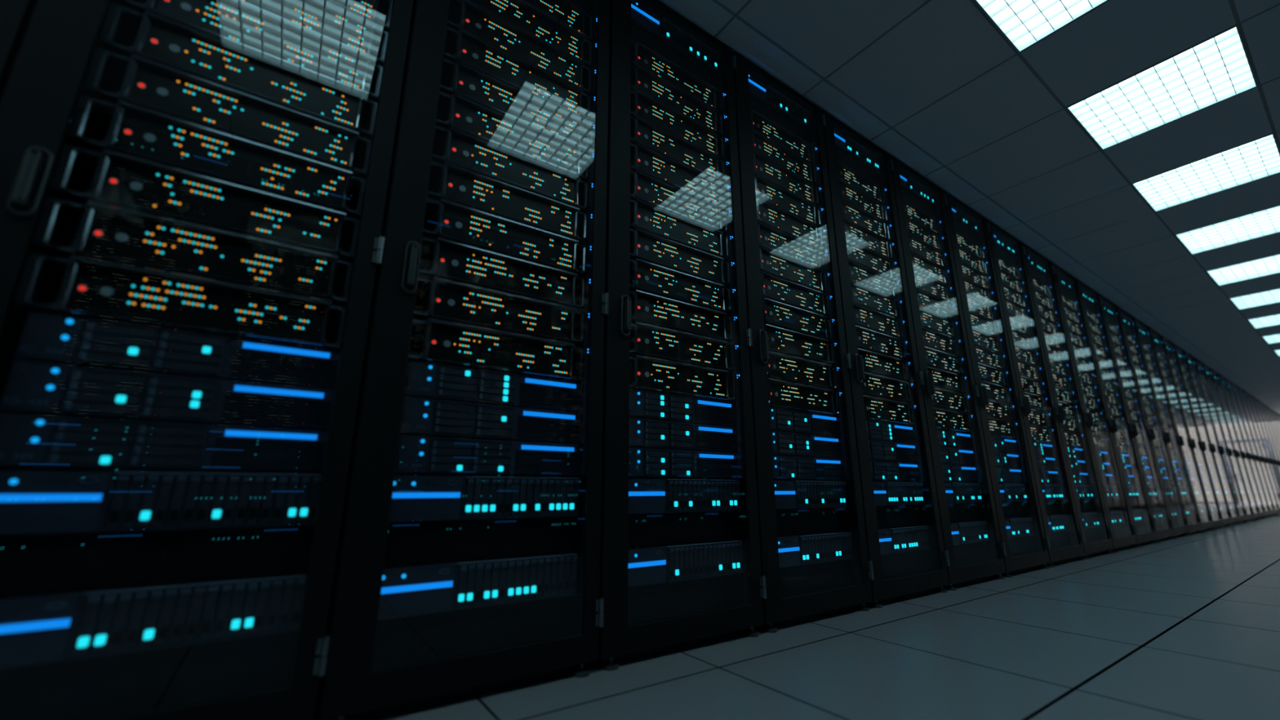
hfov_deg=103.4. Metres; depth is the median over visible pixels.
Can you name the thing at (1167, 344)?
server
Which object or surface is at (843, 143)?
server
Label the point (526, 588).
light
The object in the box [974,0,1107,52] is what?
ceiling light
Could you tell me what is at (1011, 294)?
server
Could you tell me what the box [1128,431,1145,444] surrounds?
server
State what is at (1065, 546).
tall cabinet
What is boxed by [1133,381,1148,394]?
server
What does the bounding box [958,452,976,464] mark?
vent grille
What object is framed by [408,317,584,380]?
server
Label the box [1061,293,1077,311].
server
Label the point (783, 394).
server
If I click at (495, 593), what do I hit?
light
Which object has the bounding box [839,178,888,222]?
server
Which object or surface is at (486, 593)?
light
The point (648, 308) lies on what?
server
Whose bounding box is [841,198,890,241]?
server
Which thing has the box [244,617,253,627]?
light
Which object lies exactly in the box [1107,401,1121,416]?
server
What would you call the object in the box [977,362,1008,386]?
server
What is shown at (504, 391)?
light
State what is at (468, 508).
light
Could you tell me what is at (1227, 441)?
server
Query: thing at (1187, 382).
server
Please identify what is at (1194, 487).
server
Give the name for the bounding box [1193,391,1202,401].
server
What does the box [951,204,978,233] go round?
server
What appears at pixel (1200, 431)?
server
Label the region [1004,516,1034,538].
server
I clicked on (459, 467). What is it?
light
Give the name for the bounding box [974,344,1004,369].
server
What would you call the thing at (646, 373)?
server
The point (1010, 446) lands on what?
vent grille
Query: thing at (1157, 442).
server
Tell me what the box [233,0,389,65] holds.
server
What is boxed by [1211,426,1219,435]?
server
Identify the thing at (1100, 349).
server
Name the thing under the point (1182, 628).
floor
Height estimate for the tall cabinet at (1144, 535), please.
2.376 m
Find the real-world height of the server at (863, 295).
0.113 m
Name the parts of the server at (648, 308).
handle, panel, handle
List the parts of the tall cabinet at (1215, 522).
handle, blanking panel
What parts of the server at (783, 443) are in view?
control panel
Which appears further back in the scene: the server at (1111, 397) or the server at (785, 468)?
the server at (1111, 397)
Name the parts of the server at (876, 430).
control panel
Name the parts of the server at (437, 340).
handle, panel, handle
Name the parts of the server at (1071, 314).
panel, handle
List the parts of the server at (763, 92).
control panel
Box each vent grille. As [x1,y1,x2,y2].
[209,436,327,469]
[219,391,333,426]
[228,347,339,386]
[515,449,580,474]
[517,415,582,441]
[519,382,582,410]
[695,404,736,425]
[695,430,737,450]
[696,457,737,476]
[812,440,843,457]
[814,462,844,479]
[893,427,916,442]
[895,447,919,461]
[897,466,921,479]
[955,435,973,448]
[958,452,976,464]
[960,469,979,481]
[1004,441,1017,452]
[1006,456,1021,466]
[1008,471,1024,482]
[1044,446,1055,456]
[1045,459,1057,469]
[1048,473,1057,480]
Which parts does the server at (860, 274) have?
panel, handle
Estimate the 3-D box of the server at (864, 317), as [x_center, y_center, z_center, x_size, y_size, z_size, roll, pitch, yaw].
[0.992,-0.129,2.837,0.509,0.113,0.717,10,-17,-34]
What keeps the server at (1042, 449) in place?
in the tall cabinet at (1065, 546)
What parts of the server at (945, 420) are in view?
handle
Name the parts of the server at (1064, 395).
panel, handle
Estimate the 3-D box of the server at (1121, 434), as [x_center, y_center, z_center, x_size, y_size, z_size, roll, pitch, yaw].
[4.126,0.739,4.858,0.509,0.113,0.717,10,-17,-34]
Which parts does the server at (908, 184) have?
control panel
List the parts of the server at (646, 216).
handle, panel, handle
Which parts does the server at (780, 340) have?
handle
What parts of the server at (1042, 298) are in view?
panel, handle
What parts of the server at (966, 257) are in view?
panel, handle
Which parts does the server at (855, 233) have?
panel, handle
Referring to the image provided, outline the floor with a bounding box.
[313,514,1279,719]
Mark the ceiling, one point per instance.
(936, 86)
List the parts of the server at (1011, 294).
panel, handle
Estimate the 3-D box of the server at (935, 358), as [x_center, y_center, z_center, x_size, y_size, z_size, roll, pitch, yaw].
[1.514,0.071,3.160,0.509,0.113,0.717,10,-17,-34]
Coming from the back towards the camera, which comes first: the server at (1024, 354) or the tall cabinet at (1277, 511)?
the tall cabinet at (1277, 511)
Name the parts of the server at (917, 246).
panel, handle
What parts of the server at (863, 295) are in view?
panel, handle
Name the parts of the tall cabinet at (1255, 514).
handle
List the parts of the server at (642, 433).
control panel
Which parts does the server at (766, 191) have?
handle, panel, handle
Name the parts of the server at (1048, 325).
panel, handle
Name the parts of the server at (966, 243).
panel, handle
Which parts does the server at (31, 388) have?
control panel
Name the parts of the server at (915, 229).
panel, handle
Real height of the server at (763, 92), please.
0.106 m
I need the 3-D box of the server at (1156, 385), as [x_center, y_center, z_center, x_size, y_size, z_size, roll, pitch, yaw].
[5.694,0.343,6.080,0.509,0.113,0.717,10,-17,-34]
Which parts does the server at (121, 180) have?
handle, panel, handle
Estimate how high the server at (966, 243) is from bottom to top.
0.113 m
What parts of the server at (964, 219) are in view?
control panel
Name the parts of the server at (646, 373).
handle, panel, handle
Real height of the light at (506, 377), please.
0.014 m
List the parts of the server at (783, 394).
handle, panel, handle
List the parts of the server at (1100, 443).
panel, handle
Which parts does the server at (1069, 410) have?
panel, handle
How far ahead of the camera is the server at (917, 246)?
3.08 m
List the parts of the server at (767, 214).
handle, panel, handle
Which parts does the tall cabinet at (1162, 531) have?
blanking panel, handle, blanking panel, blanking panel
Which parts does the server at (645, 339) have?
handle, panel, handle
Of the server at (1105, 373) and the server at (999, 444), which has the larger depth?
the server at (1105, 373)
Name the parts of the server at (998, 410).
panel, handle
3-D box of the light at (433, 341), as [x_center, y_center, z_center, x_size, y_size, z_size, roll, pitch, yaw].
[-0.529,-0.046,1.298,0.014,0.014,0.001,10,-17,-34]
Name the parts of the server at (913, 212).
panel, handle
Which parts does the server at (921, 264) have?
panel, handle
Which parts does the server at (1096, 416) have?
panel, handle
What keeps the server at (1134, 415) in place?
in the tall cabinet at (1162, 531)
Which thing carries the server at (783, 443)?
in the tall cabinet at (803, 593)
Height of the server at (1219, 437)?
0.113 m
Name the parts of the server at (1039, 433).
panel, handle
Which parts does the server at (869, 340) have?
handle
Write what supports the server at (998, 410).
in the tall cabinet at (1024, 553)
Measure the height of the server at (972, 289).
0.113 m
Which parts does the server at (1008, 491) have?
control panel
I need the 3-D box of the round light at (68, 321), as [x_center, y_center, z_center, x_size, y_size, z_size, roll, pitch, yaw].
[-1.050,-0.070,0.930,0.010,0.010,0.005,10,-17,-34]
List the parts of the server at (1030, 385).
panel, handle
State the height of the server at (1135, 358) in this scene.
0.113 m
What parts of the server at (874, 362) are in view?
handle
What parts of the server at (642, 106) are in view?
handle, panel, handle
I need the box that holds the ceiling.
[658,0,1279,413]
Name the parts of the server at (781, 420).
control panel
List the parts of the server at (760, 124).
handle, panel, handle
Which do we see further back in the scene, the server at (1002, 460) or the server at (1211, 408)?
the server at (1211, 408)
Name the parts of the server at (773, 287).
handle, panel, handle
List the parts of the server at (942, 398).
panel, handle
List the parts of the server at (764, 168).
handle, panel, handle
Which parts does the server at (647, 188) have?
handle, panel, handle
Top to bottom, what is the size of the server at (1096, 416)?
0.113 m
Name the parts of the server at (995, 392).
panel, handle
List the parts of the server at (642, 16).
control panel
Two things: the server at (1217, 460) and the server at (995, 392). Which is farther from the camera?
the server at (1217, 460)
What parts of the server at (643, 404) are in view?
control panel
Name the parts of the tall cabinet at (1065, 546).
blanking panel, handle, mounting rail, blanking panel, blanking panel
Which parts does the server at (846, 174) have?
panel, handle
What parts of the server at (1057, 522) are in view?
control panel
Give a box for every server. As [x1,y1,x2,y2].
[0,360,335,431]
[0,413,328,474]
[0,470,322,535]
[0,572,306,669]
[10,252,347,348]
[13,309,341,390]
[30,196,354,302]
[48,143,360,258]
[65,93,367,216]
[81,46,373,176]
[96,2,378,137]
[115,0,383,100]
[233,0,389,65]
[324,0,394,31]
[376,0,386,22]
[377,551,577,620]
[389,475,580,522]
[394,434,580,477]
[399,396,582,444]
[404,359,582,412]
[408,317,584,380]
[410,275,585,344]
[415,235,586,309]
[419,197,586,275]
[423,160,587,242]
[426,124,588,211]
[431,90,589,180]
[434,57,590,151]
[438,26,591,122]
[441,0,591,94]
[444,0,592,67]
[448,0,593,42]
[627,539,742,587]
[628,417,737,452]
[628,447,738,479]
[628,478,740,514]
[629,257,731,313]
[629,288,733,342]
[629,320,734,371]
[629,354,736,400]
[629,388,736,426]
[630,115,725,183]
[630,142,726,208]
[630,169,728,233]
[630,198,728,259]
[630,227,730,286]
[631,0,719,75]
[631,40,722,114]
[631,65,723,137]
[631,90,724,159]
[747,72,810,130]
[750,109,815,165]
[751,130,817,186]
[753,152,819,206]
[754,174,821,227]
[755,198,823,248]
[757,222,825,271]
[759,245,827,293]
[760,271,830,316]
[762,296,832,340]
[764,323,835,364]
[766,351,837,389]
[767,377,839,415]
[768,406,840,436]
[770,431,843,457]
[772,454,844,480]
[773,480,848,509]
[777,531,853,568]
[833,128,879,173]
[837,160,885,204]
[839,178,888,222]
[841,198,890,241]
[843,217,893,259]
[845,239,895,279]
[848,259,897,298]
[850,280,901,318]
[853,302,903,338]
[855,324,906,359]
[857,347,909,381]
[862,371,911,402]
[862,395,915,425]
[866,419,916,444]
[867,440,919,462]
[870,460,921,481]
[872,481,924,506]
[877,524,930,555]
[898,169,934,206]
[903,199,940,235]
[906,216,942,251]
[908,234,946,268]
[911,251,948,285]
[913,270,951,302]
[915,288,954,319]
[919,306,957,337]
[921,326,959,355]
[924,346,963,374]
[927,365,966,393]
[932,387,968,413]
[933,407,972,432]
[936,428,973,448]
[938,446,976,465]
[942,464,979,482]
[944,482,982,503]
[950,520,989,545]
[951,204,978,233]
[955,230,984,260]
[958,245,987,275]
[960,261,990,289]
[963,277,993,305]
[966,293,995,321]
[968,310,999,337]
[972,327,1001,353]
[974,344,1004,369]
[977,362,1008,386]
[981,380,1011,403]
[985,399,1014,421]
[986,417,1017,439]
[990,435,1018,453]
[992,231,1015,256]
[993,451,1022,467]
[995,466,1024,483]
[997,254,1021,279]
[998,483,1027,502]
[1000,269,1023,293]
[1003,284,1026,307]
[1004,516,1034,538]
[1005,298,1029,322]
[1008,313,1032,336]
[1011,328,1035,351]
[1014,343,1038,365]
[1017,359,1041,381]
[1020,375,1044,395]
[1023,391,1047,411]
[1027,253,1045,275]
[1028,408,1050,427]
[1030,424,1053,443]
[1031,275,1051,297]
[1033,441,1055,457]
[1035,288,1053,310]
[1035,455,1057,470]
[1037,302,1057,323]
[1038,469,1060,483]
[1040,315,1059,336]
[1040,484,1064,500]
[1043,328,1062,349]
[1046,342,1065,362]
[1047,514,1070,533]
[1048,356,1068,376]
[1052,371,1071,390]
[1054,386,1074,404]
[1056,271,1071,290]
[1057,400,1077,418]
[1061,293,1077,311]
[1062,416,1080,432]
[1063,304,1079,324]
[1064,430,1083,447]
[1066,317,1082,335]
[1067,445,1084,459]
[1069,329,1085,347]
[1070,458,1087,471]
[1071,342,1088,359]
[1072,471,1090,484]
[1075,355,1091,373]
[1075,484,1093,499]
[1077,368,1093,385]
[1080,381,1097,398]
[1080,511,1099,528]
[1081,288,1093,304]
[1083,394,1099,410]
[1085,306,1099,324]
[1086,408,1102,423]
[1088,319,1102,335]
[1091,330,1104,346]
[1091,422,1105,437]
[1092,435,1108,450]
[1093,342,1107,358]
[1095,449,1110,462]
[1096,353,1110,368]
[1097,461,1112,473]
[1099,365,1112,381]
[1101,472,1115,484]
[1102,301,1113,316]
[1102,377,1115,392]
[1103,328,1121,345]
[1103,484,1118,497]
[1105,389,1118,404]
[1106,320,1118,334]
[1107,341,1124,355]
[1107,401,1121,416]
[1109,510,1124,524]
[1111,352,1126,366]
[1111,362,1128,377]
[1111,414,1124,428]
[1115,311,1130,327]
[1115,373,1131,388]
[1115,427,1127,440]
[1116,440,1129,453]
[1119,385,1134,399]
[1120,328,1135,344]
[1120,396,1137,410]
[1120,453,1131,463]
[1122,463,1133,474]
[1123,341,1137,354]
[1123,408,1139,421]
[1124,474,1136,484]
[1125,351,1140,364]
[1127,419,1142,432]
[1127,484,1139,497]
[1128,360,1142,374]
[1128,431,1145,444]
[1130,370,1145,384]
[1131,443,1148,456]
[1132,320,1145,336]
[1132,508,1145,521]
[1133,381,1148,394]
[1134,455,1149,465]
[1135,391,1151,404]
[1136,465,1151,475]
[1137,339,1150,352]
[1138,403,1153,415]
[1138,475,1154,484]
[1139,348,1152,362]
[1141,413,1155,426]
[1142,358,1155,371]
[1142,485,1157,497]
[1143,423,1158,436]
[1144,368,1157,381]
[1146,377,1159,391]
[1146,434,1161,447]
[1146,506,1162,519]
[1147,331,1159,344]
[1149,387,1162,399]
[1149,446,1164,457]
[1151,347,1164,359]
[1151,397,1164,409]
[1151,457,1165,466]
[1154,356,1165,368]
[1154,406,1168,419]
[1154,466,1168,475]
[1156,366,1168,377]
[1156,417,1170,429]
[1156,475,1169,484]
[1158,373,1170,386]
[1159,485,1173,496]
[1160,339,1170,351]
[1160,428,1173,439]
[1161,385,1173,395]
[1162,439,1175,449]
[1163,392,1175,404]
[1164,355,1175,367]
[1164,448,1177,460]
[1164,506,1177,517]
[1166,404,1177,414]
[1167,364,1177,375]
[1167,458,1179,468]
[1168,371,1180,383]
[1168,411,1180,423]
[1169,467,1181,476]
[1171,380,1182,392]
[1171,422,1182,432]
[1172,476,1183,485]
[1173,348,1182,358]
[1173,389,1184,400]
[1173,431,1185,442]
[1174,485,1186,495]
[1176,360,1186,373]
[1176,397,1186,409]
[1176,441,1187,452]
[1178,369,1188,381]
[1178,407,1189,417]
[1178,451,1190,462]
[1179,504,1191,515]
[1181,378,1191,388]
[1181,416,1191,426]
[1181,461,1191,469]
[1182,386,1192,397]
[1183,354,1191,364]
[1183,425,1194,435]
[1183,469,1193,477]
[1185,394,1195,405]
[1185,477,1195,485]
[1186,367,1195,378]
[1186,435,1196,444]
[1187,402,1197,413]
[1187,485,1198,495]
[1188,444,1199,453]
[1189,375,1198,386]
[1190,411,1199,422]
[1191,382,1199,393]
[1191,453,1201,462]
[1192,420,1201,430]
[1192,503,1203,513]
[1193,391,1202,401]
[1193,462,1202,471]
[1195,399,1204,408]
[1195,429,1204,438]
[1195,471,1204,478]
[1196,373,1204,383]
[1197,406,1206,417]
[1197,478,1206,485]
[1198,380,1206,391]
[1199,445,1208,455]
[1200,387,1208,398]
[1200,414,1208,425]
[1200,485,1208,494]
[1201,454,1211,464]
[1202,395,1211,405]
[1202,423,1211,433]
[1204,403,1213,413]
[1204,431,1213,440]
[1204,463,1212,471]
[1204,502,1213,512]
[1206,471,1214,478]
[1207,410,1215,420]
[1208,478,1216,485]
[1209,419,1217,427]
[1210,486,1218,494]
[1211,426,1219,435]
[1211,456,1220,465]
[1213,434,1222,443]
[1214,502,1222,511]
[1219,486,1227,494]
[1220,457,1228,466]
[1222,436,1229,445]
[1223,501,1231,510]
[1228,459,1235,467]
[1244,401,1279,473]
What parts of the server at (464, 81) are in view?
handle, panel, handle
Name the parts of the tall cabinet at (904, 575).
blanking panel, handle, blanking panel, mounting rail, blanking panel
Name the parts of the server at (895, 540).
control panel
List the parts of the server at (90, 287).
handle, panel, handle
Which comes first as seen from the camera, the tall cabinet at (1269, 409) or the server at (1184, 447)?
the server at (1184, 447)
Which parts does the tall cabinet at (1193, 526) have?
blanking panel, handle, blanking panel, blanking panel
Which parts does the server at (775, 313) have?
handle, panel, handle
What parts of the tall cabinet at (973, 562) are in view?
blanking panel, handle, mounting rail, blanking panel, blanking panel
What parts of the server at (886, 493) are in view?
control panel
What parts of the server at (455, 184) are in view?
handle, panel, handle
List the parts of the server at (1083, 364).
panel, handle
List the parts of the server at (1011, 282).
panel, handle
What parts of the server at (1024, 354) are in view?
panel, handle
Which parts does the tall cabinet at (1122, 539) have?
blanking panel, handle, mounting rail, blanking panel, blanking panel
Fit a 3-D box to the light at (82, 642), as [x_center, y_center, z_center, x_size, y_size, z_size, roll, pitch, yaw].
[-0.946,0.479,0.858,0.013,0.017,0.003,10,-17,-34]
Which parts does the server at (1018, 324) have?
panel, handle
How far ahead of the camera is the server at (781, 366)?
2.14 m
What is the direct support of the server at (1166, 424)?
in the tall cabinet at (1193, 526)
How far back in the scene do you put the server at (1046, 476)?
3.47 m
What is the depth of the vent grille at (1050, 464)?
3.54 m
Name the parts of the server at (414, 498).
control panel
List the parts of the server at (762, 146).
handle, panel, handle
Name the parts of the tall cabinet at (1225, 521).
handle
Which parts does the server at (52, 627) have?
control panel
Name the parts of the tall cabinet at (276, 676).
handle, mounting rail, blanking panel, blanking panel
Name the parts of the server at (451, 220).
handle, panel, handle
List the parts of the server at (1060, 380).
panel, handle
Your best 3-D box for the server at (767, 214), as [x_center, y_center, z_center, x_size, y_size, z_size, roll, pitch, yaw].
[0.469,-0.550,2.571,0.509,0.113,0.717,10,-17,-34]
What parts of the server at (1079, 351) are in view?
panel, handle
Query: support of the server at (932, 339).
in the tall cabinet at (973, 562)
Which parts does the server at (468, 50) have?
handle, panel, handle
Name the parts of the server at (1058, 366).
panel, handle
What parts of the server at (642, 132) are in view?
handle, panel, handle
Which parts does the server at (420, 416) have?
control panel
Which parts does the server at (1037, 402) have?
panel, handle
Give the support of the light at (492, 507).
attached to the server at (414, 498)
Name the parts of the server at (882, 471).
control panel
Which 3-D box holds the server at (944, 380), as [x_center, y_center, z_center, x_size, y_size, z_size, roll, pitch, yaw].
[1.514,0.182,3.132,0.509,0.113,0.717,10,-17,-34]
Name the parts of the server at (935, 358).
panel, handle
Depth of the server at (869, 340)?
2.55 m
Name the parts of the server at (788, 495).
control panel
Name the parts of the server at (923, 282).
panel, handle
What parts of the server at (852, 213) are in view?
panel, handle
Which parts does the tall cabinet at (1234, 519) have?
handle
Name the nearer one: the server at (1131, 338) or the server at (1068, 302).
the server at (1068, 302)
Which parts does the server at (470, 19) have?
handle, panel, handle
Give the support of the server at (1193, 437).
in the tall cabinet at (1215, 522)
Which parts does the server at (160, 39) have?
handle, panel, handle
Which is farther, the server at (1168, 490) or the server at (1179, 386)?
the server at (1179, 386)
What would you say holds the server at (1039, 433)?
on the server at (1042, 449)
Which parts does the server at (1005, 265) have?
panel, handle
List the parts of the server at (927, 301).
panel, handle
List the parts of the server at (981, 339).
panel, handle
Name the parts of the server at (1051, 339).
panel, handle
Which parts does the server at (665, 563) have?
control panel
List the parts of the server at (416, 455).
control panel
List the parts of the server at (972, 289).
panel, handle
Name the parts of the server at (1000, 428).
panel, handle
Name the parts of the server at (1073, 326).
panel, handle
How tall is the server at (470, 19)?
0.113 m
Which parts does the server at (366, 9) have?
frame, panel, handle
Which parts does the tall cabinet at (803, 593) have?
handle, blanking panel, mounting rail, blanking panel, blanking panel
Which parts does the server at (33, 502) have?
control panel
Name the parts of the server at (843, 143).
control panel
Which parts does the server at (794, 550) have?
control panel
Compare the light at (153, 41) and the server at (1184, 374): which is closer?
the light at (153, 41)
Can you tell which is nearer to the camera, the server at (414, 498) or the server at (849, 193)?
the server at (414, 498)
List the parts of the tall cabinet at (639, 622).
handle, blanking panel, blanking panel, blanking panel, mounting rail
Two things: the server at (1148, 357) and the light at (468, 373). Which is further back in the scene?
the server at (1148, 357)
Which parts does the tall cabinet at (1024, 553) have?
blanking panel, handle, mounting rail, blanking panel, blanking panel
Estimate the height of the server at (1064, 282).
0.106 m
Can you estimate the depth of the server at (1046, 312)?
4.16 m
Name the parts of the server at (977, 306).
panel, handle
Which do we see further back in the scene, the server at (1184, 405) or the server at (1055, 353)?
the server at (1184, 405)
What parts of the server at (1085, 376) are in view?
panel, handle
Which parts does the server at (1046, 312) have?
panel, handle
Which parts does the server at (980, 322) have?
panel, handle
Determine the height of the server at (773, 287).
0.113 m
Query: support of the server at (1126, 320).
in the tall cabinet at (1179, 529)
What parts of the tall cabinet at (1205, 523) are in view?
handle, blanking panel, blanking panel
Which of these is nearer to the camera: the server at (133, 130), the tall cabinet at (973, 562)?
the server at (133, 130)
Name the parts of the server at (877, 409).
panel, handle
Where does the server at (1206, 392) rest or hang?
in the tall cabinet at (1242, 517)
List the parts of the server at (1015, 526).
control panel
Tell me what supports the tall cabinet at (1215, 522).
on the floor
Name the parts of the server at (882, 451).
control panel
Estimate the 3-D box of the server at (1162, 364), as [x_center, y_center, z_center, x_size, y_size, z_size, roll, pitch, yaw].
[6.216,0.101,6.515,0.509,0.113,0.717,10,-17,-34]
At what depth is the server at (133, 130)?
1.11 m
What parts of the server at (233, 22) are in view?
handle, panel, handle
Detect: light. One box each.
[8,478,17,484]
[31,437,39,442]
[35,419,44,425]
[46,384,54,390]
[51,368,59,373]
[61,334,69,340]
[66,319,73,324]
[76,284,88,292]
[76,635,89,648]
[93,229,103,236]
[93,634,106,645]
[99,455,111,464]
[108,177,118,184]
[115,395,126,403]
[123,128,133,135]
[127,346,138,355]
[137,82,146,88]
[139,511,151,520]
[142,628,155,639]
[150,38,159,44]
[189,400,199,408]
[191,391,201,398]
[201,346,211,353]
[211,509,222,518]
[231,618,240,629]
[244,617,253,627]
[288,507,296,516]
[299,507,307,516]
[431,339,436,344]
[435,297,440,302]
[440,257,445,262]
[444,219,448,224]
[456,464,462,471]
[457,593,464,601]
[465,370,471,376]
[465,505,471,511]
[466,592,473,600]
[473,504,479,511]
[481,504,488,511]
[484,591,489,598]
[489,504,495,511]
[492,590,497,597]
[497,466,503,471]
[501,416,506,422]
[502,389,508,394]
[502,395,507,401]
[503,382,508,387]
[504,375,509,381]
[507,587,513,595]
[513,504,518,511]
[515,586,521,595]
[520,503,525,511]
[523,586,528,594]
[531,585,536,592]
[535,503,540,510]
[549,503,554,510]
[555,503,560,510]
[563,503,567,509]
[569,502,573,509]
[674,501,678,506]
[675,568,679,575]
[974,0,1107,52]
[1066,23,1257,150]
[1132,133,1279,211]
[1175,204,1279,254]
[1206,253,1279,285]
[1229,288,1279,309]
[1247,313,1279,328]
[1262,333,1279,343]
[1274,349,1279,356]
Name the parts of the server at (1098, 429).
panel, handle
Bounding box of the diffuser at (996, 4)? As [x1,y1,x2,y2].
[982,0,1088,44]
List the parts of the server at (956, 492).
control panel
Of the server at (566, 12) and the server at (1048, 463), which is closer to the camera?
the server at (566, 12)
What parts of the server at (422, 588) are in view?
control panel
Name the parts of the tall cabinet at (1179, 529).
blanking panel, handle, blanking panel, blanking panel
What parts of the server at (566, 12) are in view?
panel, handle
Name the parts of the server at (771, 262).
handle, panel, handle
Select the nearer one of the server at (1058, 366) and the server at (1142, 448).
the server at (1058, 366)
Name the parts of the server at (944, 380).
panel, handle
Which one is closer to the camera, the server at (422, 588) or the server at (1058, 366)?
the server at (422, 588)
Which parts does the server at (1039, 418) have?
panel, handle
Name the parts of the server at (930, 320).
panel, handle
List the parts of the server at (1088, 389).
panel, handle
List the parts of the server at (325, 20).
panel, handle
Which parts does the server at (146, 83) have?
handle, panel, handle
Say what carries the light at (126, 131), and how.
attached to the server at (133, 130)
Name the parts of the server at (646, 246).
handle, panel, handle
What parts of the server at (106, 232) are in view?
handle, panel, handle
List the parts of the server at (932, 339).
panel, handle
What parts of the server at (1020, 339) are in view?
panel, handle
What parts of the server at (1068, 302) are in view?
panel, handle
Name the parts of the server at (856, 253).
panel, handle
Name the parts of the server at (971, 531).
control panel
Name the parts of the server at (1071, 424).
panel, handle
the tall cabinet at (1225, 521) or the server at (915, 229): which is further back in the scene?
the tall cabinet at (1225, 521)
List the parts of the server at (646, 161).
handle, panel, handle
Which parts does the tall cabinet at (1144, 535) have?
blanking panel, handle, blanking panel, blanking panel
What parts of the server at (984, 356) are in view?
panel, handle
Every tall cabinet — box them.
[0,0,413,719]
[315,0,610,719]
[594,0,766,671]
[732,50,874,632]
[821,109,950,608]
[888,154,1006,590]
[942,189,1050,577]
[985,217,1084,567]
[1017,241,1113,559]
[1047,262,1137,552]
[1073,279,1157,547]
[1095,293,1174,542]
[1114,306,1189,538]
[1131,316,1202,535]
[1146,326,1213,532]
[1159,335,1223,529]
[1171,343,1232,527]
[1182,351,1240,525]
[1191,357,1248,524]
[1200,363,1254,521]
[1208,368,1260,520]
[1216,373,1266,519]
[1223,377,1271,517]
[1230,382,1275,516]
[1235,386,1279,515]
[1240,389,1279,514]
[1246,392,1279,503]
[1251,395,1279,490]
[1255,399,1279,478]
[1259,401,1279,466]
[1263,404,1279,456]
[1267,407,1279,446]
[1271,408,1279,431]
[1274,411,1279,426]
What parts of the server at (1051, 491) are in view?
control panel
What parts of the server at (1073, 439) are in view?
panel, handle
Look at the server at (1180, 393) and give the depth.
6.61 m
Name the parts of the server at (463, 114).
handle, panel, handle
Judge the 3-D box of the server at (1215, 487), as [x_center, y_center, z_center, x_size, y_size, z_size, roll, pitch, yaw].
[7.291,1.756,6.804,0.503,0.106,0.610,10,-17,-34]
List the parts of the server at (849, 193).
panel, handle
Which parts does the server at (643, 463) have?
control panel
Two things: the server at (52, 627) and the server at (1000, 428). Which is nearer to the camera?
the server at (52, 627)
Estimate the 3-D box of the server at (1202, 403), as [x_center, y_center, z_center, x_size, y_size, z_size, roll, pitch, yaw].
[7.784,0.701,7.484,0.509,0.113,0.717,10,-17,-34]
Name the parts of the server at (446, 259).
handle, panel, handle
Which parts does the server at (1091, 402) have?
panel, handle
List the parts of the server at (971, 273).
panel, handle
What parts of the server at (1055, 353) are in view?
panel, handle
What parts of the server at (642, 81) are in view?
handle, panel, handle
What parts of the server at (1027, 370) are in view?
panel, handle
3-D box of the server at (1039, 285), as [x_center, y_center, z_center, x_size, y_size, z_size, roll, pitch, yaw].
[3.082,-0.546,4.438,0.509,0.113,0.717,10,-17,-34]
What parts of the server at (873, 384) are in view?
panel, handle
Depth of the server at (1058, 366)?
4.05 m
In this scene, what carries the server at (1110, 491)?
in the tall cabinet at (1122, 539)
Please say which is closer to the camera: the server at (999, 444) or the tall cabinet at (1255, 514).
the server at (999, 444)
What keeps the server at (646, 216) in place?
in the tall cabinet at (639, 622)
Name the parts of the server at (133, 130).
handle, panel, handle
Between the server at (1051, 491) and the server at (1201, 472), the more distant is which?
the server at (1201, 472)
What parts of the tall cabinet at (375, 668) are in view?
handle, blanking panel, blanking panel, blanking panel, mounting rail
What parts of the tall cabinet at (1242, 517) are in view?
handle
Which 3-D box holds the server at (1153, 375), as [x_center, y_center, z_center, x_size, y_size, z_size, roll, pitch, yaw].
[5.694,0.233,6.108,0.509,0.113,0.717,10,-17,-34]
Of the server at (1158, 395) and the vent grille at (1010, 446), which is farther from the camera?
the server at (1158, 395)
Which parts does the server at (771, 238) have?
handle, panel, handle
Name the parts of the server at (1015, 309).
panel, handle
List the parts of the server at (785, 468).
control panel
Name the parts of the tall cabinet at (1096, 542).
blanking panel, handle, mounting rail, blanking panel, blanking panel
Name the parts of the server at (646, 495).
control panel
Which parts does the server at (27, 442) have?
control panel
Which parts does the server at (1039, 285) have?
panel, handle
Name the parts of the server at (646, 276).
handle, panel, handle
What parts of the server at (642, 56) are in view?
handle, panel, handle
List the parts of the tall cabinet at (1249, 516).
handle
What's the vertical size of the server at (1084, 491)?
0.106 m
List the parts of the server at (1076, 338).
panel, handle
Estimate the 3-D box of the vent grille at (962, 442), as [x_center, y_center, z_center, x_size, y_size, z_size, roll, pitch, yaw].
[1.841,0.464,2.861,0.193,0.061,0.004,10,-17,-34]
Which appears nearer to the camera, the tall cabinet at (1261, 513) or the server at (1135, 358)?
the server at (1135, 358)
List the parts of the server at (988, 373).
panel, handle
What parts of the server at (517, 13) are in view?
panel, handle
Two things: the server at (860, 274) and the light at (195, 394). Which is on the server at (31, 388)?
the light at (195, 394)
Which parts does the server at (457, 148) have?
handle, panel, handle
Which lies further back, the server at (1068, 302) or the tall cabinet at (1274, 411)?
the tall cabinet at (1274, 411)
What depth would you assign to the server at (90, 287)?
1.02 m
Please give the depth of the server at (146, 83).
1.14 m
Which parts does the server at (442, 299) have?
handle, panel, handle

